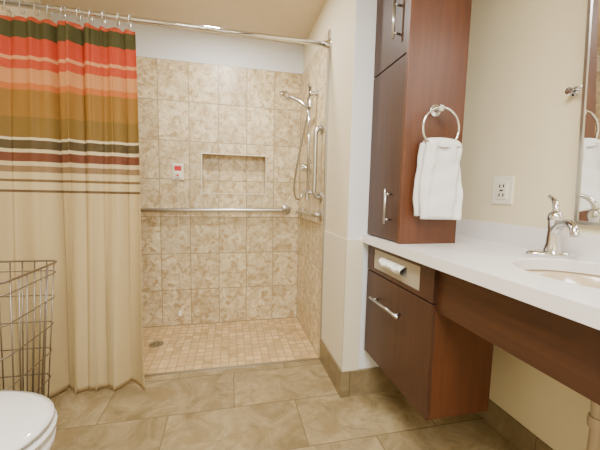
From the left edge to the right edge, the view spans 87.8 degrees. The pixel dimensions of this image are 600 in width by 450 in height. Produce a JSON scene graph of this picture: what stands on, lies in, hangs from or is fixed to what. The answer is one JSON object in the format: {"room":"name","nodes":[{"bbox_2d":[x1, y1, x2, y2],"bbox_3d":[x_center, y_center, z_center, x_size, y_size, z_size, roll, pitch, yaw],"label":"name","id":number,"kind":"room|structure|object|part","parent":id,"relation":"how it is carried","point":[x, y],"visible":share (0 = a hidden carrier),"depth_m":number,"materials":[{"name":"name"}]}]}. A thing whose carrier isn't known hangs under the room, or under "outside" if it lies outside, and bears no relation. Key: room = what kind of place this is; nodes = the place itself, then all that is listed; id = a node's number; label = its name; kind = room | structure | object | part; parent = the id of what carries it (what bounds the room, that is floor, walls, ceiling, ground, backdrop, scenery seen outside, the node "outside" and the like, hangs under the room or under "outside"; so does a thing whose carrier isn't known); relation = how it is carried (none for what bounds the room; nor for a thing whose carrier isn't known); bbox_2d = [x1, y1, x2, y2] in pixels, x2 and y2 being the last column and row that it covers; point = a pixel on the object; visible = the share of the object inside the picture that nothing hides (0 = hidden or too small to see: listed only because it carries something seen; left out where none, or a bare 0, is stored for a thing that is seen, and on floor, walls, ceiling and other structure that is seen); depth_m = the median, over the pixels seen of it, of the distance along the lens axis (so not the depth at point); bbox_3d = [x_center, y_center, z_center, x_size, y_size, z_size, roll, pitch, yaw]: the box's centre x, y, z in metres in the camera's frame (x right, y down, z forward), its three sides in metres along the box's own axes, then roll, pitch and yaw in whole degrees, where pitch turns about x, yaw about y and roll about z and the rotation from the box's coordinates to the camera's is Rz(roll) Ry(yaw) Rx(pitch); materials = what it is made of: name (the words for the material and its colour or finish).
{"room":"bathroom","nodes":[
{"label":"bathroom","id":0,"kind":"room"},
{"bbox_2d":[0,5,15,16],"bbox_3d":[-1.618,-0.169,1.884,0.008,2.017,0.686,0,6,-13],"label":"wall alcove","id":1,"kind":"structure","parent":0,"point":[2,11],"depth_m":1.66,"materials":[{"name":"beige paint"}]},
{"bbox_2d":[5,0,52,20],"bbox_3d":[-1.309,-0.067,0.261,0.100,2.340,4.292,0,6,-13],"label":"wall","id":2,"kind":"structure","parent":0,"point":[29,12],"depth_m":1.89,"materials":[{"name":"beige paint"}]},
{"bbox_2d":[40,0,325,44],"bbox_3d":[-0.079,-1.282,0.412,2.570,0.100,4.292,0,6,-13],"label":"ceiling","id":3,"kind":"structure","parent":0,"point":[289,18],"depth_m":2.06,"materials":[{"name":"paint"}]},
{"bbox_2d":[136,56,301,327],"bbox_3d":[-0.859,-0.162,2.470,1.746,2.114,0.120,0,6,-13],"label":"wall","id":4,"kind":"structure","parent":0,"point":[231,266],"depth_m":2.46,"materials":[{"name":"tile"}]},
{"bbox_2d":[172,163,183,315],"bbox_3d":[-0.932,0.127,2.403,0.080,1.190,0.036,0,6,-13],"label":"switch","id":5,"kind":"object","parent":4,"relation":"attached to","point":[177,168],"visible":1,"depth_m":2.36,"materials":[{"name":"beige plastic"}]},
{"bbox_2d":[172,163,183,179],"bbox_3d":[-0.923,-0.404,2.363,0.080,0.125,0.012,0,6,-13],"label":"switch plate","id":6,"kind":"object","parent":5,"relation":"attached to","point":[177,168],"depth_m":2.35,"materials":[{"name":"beige plastic"}]},
{"bbox_2d":[175,172,180,177],"bbox_3d":[-0.921,-0.376,2.352,0.040,0.040,0.017,0,6,-13],"label":"switch","id":7,"kind":"object","parent":5,"relation":"attached to","point":[177,174],"depth_m":2.34,"materials":[{"name":"beige plastic"}]},
{"bbox_3d":[-0.933,0.156,2.404,0.004,1.032,0.003,0,6,-13],"label":"cord","id":8,"kind":"part","parent":5,"relation":"part of","materials":[{"name":"beige plastic"}]},
{"bbox_2d":[52,13,303,73],"bbox_3d":[-0.834,-1.326,2.352,1.746,0.226,0.088,0,6,-13],"label":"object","id":9,"kind":"structure","parent":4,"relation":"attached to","point":[158,42],"depth_m":2.34,"materials":[{"name":"white paint"}]},
{"bbox_2d":[140,205,289,213],"bbox_3d":[-0.868,-0.114,2.384,1.626,0.091,0.058,0,6,-13],"label":"grab bar","id":10,"kind":"object","parent":4,"relation":"attached to","point":[285,209],"visible":0.51,"depth_m":2.41,"materials":[{"name":"metal"}]},
{"bbox_2d":[201,153,265,194],"bbox_3d":[-0.517,-0.399,2.464,0.500,0.310,0.013,0,6,-13],"label":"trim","id":11,"kind":"structure","parent":4,"relation":"attached to","point":[201,153],"depth_m":2.46,"materials":[{"name":"beige tile"}]},
{"bbox_2d":[49,317,517,449],"bbox_3d":[-0.122,1.048,0.617,2.570,0.100,4.242,0,6,-13],"label":"floor","id":12,"kind":"structure","parent":0,"point":[292,405],"depth_m":1.54,"materials":[{"name":"tile"}]},
{"bbox_2d":[0,260,56,397],"bbox_3d":[-1.242,0.544,1.220,0.399,0.740,0.399,0,6,-13],"label":"basket","id":13,"kind":"object","parent":12,"relation":"on","point":[47,270],"visible":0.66,"depth_m":1.30,"materials":[{"name":"metal"}]},
{"bbox_2d":[0,390,57,449],"bbox_3d":[-1.005,0.577,0.756,0.699,0.775,0.460,0,6,-13],"label":"toilet","id":14,"kind":"object","parent":12,"relation":"on","point":[28,420],"visible":1,"depth_m":0.83,"materials":[{"name":"ceramic"}]},
{"bbox_3d":[-0.904,0.554,0.776,0.494,0.019,0.382,0,6,-13],"label":"seat","id":15,"kind":"part","parent":14,"relation":"part of","materials":[{"name":"plastic"}]},
{"bbox_3d":[-0.969,0.767,0.783,0.610,0.392,0.374,0,6,-13],"label":"bowl","id":16,"kind":"part","parent":14,"relation":"part of","materials":[{"name":"ceramic"}]},
{"bbox_2d":[148,341,163,347],"bbox_3d":[-0.998,0.828,2.169,0.100,0.004,0.100,0,6,-13],"label":"shower drain","id":17,"kind":"object","parent":12,"relation":"on","point":[155,344],"visible":1,"depth_m":2.16,"materials":[{"name":"metal"}]},
{"bbox_2d":[144,357,319,376],"bbox_3d":[-0.719,0.866,1.831,1.738,0.006,0.022,0,6,-13],"label":"trim","id":18,"kind":"structure","parent":12,"relation":"on","point":[317,358],"depth_m":1.89,"materials":[{"name":"tile"}]},
{"bbox_2d":[362,234,599,449],"bbox_3d":[0.758,0.562,0.843,0.552,0.860,1.733,0,6,-13],"label":"vanity cabinet","id":19,"kind":"object","parent":12,"relation":"on","point":[436,314],"visible":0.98,"depth_m":1.05,"materials":[{"name":"red wood"}]},
{"bbox_3d":[0.363,0.359,1.373,0.013,0.013,0.255,0,6,-13],"label":"pull handle","id":20,"kind":"part","parent":19,"relation":"part of","materials":[{"name":"metal"}]},
{"bbox_3d":[0.410,0.181,1.337,0.014,0.096,0.380,0,6,-13],"label":"tissue panel","id":21,"kind":"part","parent":19,"relation":"part of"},
{"bbox_3d":[0.404,0.463,1.355,0.017,0.426,0.525,0,6,-13],"label":"drawer","id":22,"kind":"part","parent":19,"relation":"part of","materials":[{"name":"brown wood"}]},
{"bbox_3d":[0.410,0.183,1.327,0.017,0.126,0.525,0,6,-13],"label":"tissue drawer","id":23,"kind":"part","parent":19,"relation":"part of","materials":[{"name":"brown wood"}]},
{"bbox_2d":[362,234,599,329],"bbox_3d":[0.770,0.153,0.803,0.545,0.038,1.733,0,6,-13],"label":"countertop","id":24,"kind":"structure","parent":19,"relation":"on","point":[499,267],"depth_m":0.93,"materials":[{"name":"stone"}]},
{"bbox_2d":[367,0,471,243],"bbox_3d":[0.502,-0.623,1.394,0.299,1.380,0.313,0,6,-13],"label":"tower cabinet","id":25,"kind":"object","parent":24,"relation":"on","point":[422,46],"visible":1,"depth_m":1.27,"materials":[{"name":"red wood"}]},
{"bbox_3d":[0.366,-0.079,1.346,0.012,0.150,0.012,0,6,-13],"label":"handle","id":26,"kind":"part","parent":25,"relation":"part of","materials":[{"name":"metal"}]},
{"bbox_3d":[0.390,-0.317,1.409,0.019,0.751,0.292,0,6,-13],"label":"door","id":27,"kind":"part","parent":25,"relation":"part of","materials":[{"name":"brown wood"}]},
{"bbox_3d":[0.404,-1.002,1.342,0.019,0.613,0.292,0,6,-13],"label":"door","id":28,"kind":"part","parent":25,"relation":"part of","materials":[{"name":"brown wood"}]},
{"bbox_3d":[0.382,-0.840,1.271,0.012,0.150,0.012,0,6,-13],"label":"handle","id":29,"kind":"part","parent":25,"relation":"part of","materials":[{"name":"metal"}]},
{"bbox_2d":[422,104,459,141],"bbox_3d":[0.549,-0.389,1.242,0.170,0.186,0.050,0,6,-13],"label":"towel ring","id":30,"kind":"object","parent":25,"relation":"attached to","point":[435,110],"visible":0.84,"depth_m":1.22,"materials":[{"name":"silver metal"}]},
{"bbox_2d":[413,137,462,219],"bbox_3d":[0.553,-0.183,1.241,0.190,0.324,0.076,0,6,-13],"label":"hand towel","id":31,"kind":"object","parent":30,"relation":"hanging from","point":[438,191],"visible":1,"depth_m":1.22,"materials":[{"name":"white fabric"}]},
{"bbox_2d":[456,219,599,260],"bbox_3d":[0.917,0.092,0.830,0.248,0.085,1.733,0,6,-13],"label":"backsplash","id":32,"kind":"structure","parent":24,"relation":"on","point":[587,245],"depth_m":1.28,"materials":[{"name":"stone"}]},
{"bbox_2d":[526,194,579,257],"bbox_3d":[0.888,0.005,1.044,0.142,0.215,0.169,0,6,-13],"label":"faucet","id":33,"kind":"object","parent":24,"relation":"on","point":[556,222],"visible":1,"depth_m":1.06,"materials":[{"name":"silver metal"}]},
{"bbox_3d":[0.878,0.099,1.088,0.156,0.018,0.060,3,6,13],"label":"plate","id":34,"kind":"part","parent":33,"relation":"part of","materials":[{"name":"silver metal"}]},
{"bbox_3d":[0.886,-0.075,1.092,0.022,0.064,0.064,2,6,10],"label":"lever","id":35,"kind":"part","parent":33,"relation":"part of","materials":[{"name":"silver metal"}]},
{"bbox_3d":[0.866,0.010,1.017,0.034,0.063,0.141,2,6,12],"label":"spout","id":36,"kind":"part","parent":33,"relation":"part of","materials":[{"name":"silver metal"}]},
{"bbox_2d":[526,269,599,288],"bbox_3d":[0.808,0.238,0.840,0.414,0.136,0.482,0,6,-13],"label":"sink","id":37,"kind":"object","parent":24,"relation":"in","point":[585,277],"depth_m":1.02,"materials":[{"name":"white ceramic"}]},
{"bbox_2d":[297,0,355,355],"bbox_3d":[0.458,-0.223,2.222,0.732,2.340,1.225,0,6,-13],"label":"wall","id":38,"kind":"structure","parent":0,"point":[338,16],"depth_m":1.92,"materials":[{"name":"beige tile"}]},
{"bbox_2d":[0,0,331,50],"bbox_3d":[-0.673,-1.054,1.637,1.746,0.072,0.072,0,6,-13],"label":"shower curtain rod","id":39,"kind":"object","parent":38,"relation":"attached to","point":[327,44],"depth_m":1.62,"materials":[{"name":"silver metal"}]},
{"bbox_2d":[0,0,144,397],"bbox_3d":[-1.165,-0.101,1.557,0.715,1.940,0.180,0,6,-13],"label":"shower curtain","id":40,"kind":"object","parent":39,"relation":"hanging from","point":[70,165],"visible":0.95,"depth_m":1.57,"materials":[{"name":"fabric"}]},
{"bbox_2d":[300,159,310,174],"bbox_3d":[0.028,-0.419,2.277,0.084,0.150,0.177,0,6,-13],"label":"shower valve","id":41,"kind":"object","parent":38,"relation":"attached to","point":[303,168],"visible":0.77,"depth_m":2.27,"materials":[{"name":"silver metal"}]},
{"bbox_2d":[296,207,321,220],"bbox_3d":[0.046,-0.086,2.265,0.058,0.086,0.621,0,6,-13],"label":"grab bar","id":42,"kind":"object","parent":38,"relation":"attached to","point":[300,211],"visible":1,"depth_m":2.04,"materials":[{"name":"metal"}]},
{"bbox_2d":[312,122,323,202],"bbox_3d":[0.110,-0.392,1.977,0.059,0.506,0.076,0,6,-13],"label":"grab bar","id":43,"kind":"object","parent":38,"relation":"attached to","point":[320,129],"visible":1,"depth_m":1.96,"materials":[{"name":"metal"}]},
{"bbox_2d":[319,29,330,358],"bbox_3d":[0.152,-0.137,1.923,0.013,2.014,0.018,0,6,-13],"label":"trim","id":44,"kind":"structure","parent":38,"relation":"attached to","point":[329,30],"depth_m":1.90,"materials":[{"name":"tile"}]},
{"bbox_2d":[320,338,340,394],"bbox_3d":[0.175,0.815,1.824,0.014,0.140,0.375,0,6,-13],"label":"baseboard","id":45,"kind":"structure","parent":38,"relation":"attached to","point":[327,360],"depth_m":1.79,"materials":[{"name":"beige tile"}]},
{"bbox_2d":[321,231,345,370],"bbox_3d":[0.188,0.400,1.782,0.006,0.695,0.379,0,6,-13],"label":"guard","id":46,"kind":"object","parent":38,"relation":"attached to","point":[334,265],"visible":1,"depth_m":1.75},
{"bbox_3d":[0.091,-0.869,2.063,0.053,0.028,0.028,0,6,-13],"label":"bracket","id":47,"kind":"object","parent":38,"relation":"attached to","visible":0},
{"bbox_2d":[306,86,311,196],"bbox_3d":[0.058,-0.550,2.089,0.022,0.740,0.022,0,6,-13],"label":"slide bar","id":48,"kind":"object","parent":47,"relation":"hanging from","point":[309,87],"visible":0.9,"depth_m":2.08,"materials":[{"name":"silver metal"}]},
{"bbox_2d":[279,91,289,101],"bbox_3d":[-0.108,-0.896,2.171,0.082,0.069,0.092,0,6,-13],"label":"shower head","id":49,"kind":"object","parent":48,"relation":"attached to","point":[283,94],"visible":0.92,"depth_m":2.14},
{"bbox_2d":[288,94,307,115],"bbox_3d":[-0.022,-0.823,2.124,0.212,0.175,0.040,5,7,32],"label":"shower","id":50,"kind":"object","parent":48,"relation":"attached to","point":[290,97],"visible":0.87,"depth_m":2.10,"materials":[{"name":"silver metal"}]},
{"bbox_2d":[293,115,307,199],"bbox_3d":[0.001,-0.462,2.239,0.088,0.574,0.288,1,6,-4],"label":"hose","id":51,"kind":"object","parent":48,"relation":"attached to","point":[304,128],"visible":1,"depth_m":2.21,"materials":[{"name":"metal"}]},
{"bbox_2d":[306,97,312,107],"bbox_3d":[0.064,-0.809,2.063,0.044,0.060,0.044,0,6,-13],"label":"slider","id":52,"kind":"object","parent":48,"relation":"attached to","point":[309,103],"visible":0.95,"depth_m":2.05,"materials":[{"name":"silver metal"}]},
{"bbox_2d":[342,239,363,371],"bbox_3d":[0.270,0.419,1.607,0.090,0.695,0.008,0,6,-13],"label":"guard","id":53,"kind":"object","parent":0,"point":[354,247],"depth_m":1.60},
{"bbox_2d":[347,0,378,368],"bbox_3d":[0.549,-0.211,1.611,0.623,2.240,0.004,0,6,-13],"label":"wall","id":54,"kind":"structure","parent":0,"point":[366,10],"depth_m":1.53,"materials":[{"name":"white paint"}]},
{"bbox_2d":[339,367,398,397],"bbox_3d":[0.522,0.834,1.703,0.638,0.140,0.014,0,6,-13],"label":"baseboard","id":55,"kind":"structure","parent":54,"relation":"attached to","point":[364,381],"depth_m":1.66,"materials":[{"name":"beige tile"}]},
{"bbox_2d":[460,0,599,449],"bbox_3d":[1.234,-0.008,0.208,0.100,2.340,3.067,0,6,-13],"label":"wall","id":56,"kind":"structure","parent":0,"point":[520,121],"depth_m":1.29,"materials":[{"name":"beige paint"}]},
{"bbox_2d":[492,176,514,204],"bbox_3d":[0.909,-0.156,1.402,0.012,0.125,0.107,0,6,-13],"label":"wall outlet","id":57,"kind":"object","parent":56,"relation":"attached to","point":[503,186],"visible":1,"depth_m":1.39,"materials":[{"name":"beige plastic"}]},
{"bbox_2d":[496,181,507,199],"bbox_3d":[0.906,-0.156,1.401,0.005,0.081,0.056,0,6,-13],"label":"receptacle","id":58,"kind":"object","parent":57,"relation":"attached to","point":[501,186],"depth_m":1.40,"materials":[{"name":"beige plastic"}]},
{"bbox_2d":[477,399,552,449],"bbox_3d":[1.150,0.998,0.335,0.012,0.110,2.949,0,6,-13],"label":"baseboard","id":59,"kind":"structure","parent":56,"relation":"attached to","point":[519,436],"depth_m":1.35,"materials":[{"name":"tile"}]},
{"bbox_2d":[565,85,581,95],"bbox_3d":[0.965,-0.473,1.087,0.040,0.032,0.066,0,6,-13],"label":"pivot bracket","id":60,"kind":"object","parent":56,"relation":"attached to","point":[574,91],"visible":1,"depth_m":1.10,"materials":[{"name":"silver metal"}]},
{"bbox_3d":[0.954,-0.472,1.077,0.010,0.010,0.050,1,6,-7],"label":"arm","id":61,"kind":"part","parent":60,"relation":"part of","materials":[{"name":"silver metal"}]},
{"bbox_2d":[574,0,599,225],"bbox_3d":[1.076,-0.514,0.496,0.080,1.138,1.118,0,6,-13],"label":"wall mirror","id":62,"kind":"object","parent":56,"relation":"attached to","point":[587,196],"visible":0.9,"depth_m":1.03,"materials":[{"name":"clear glass"}]}
]}

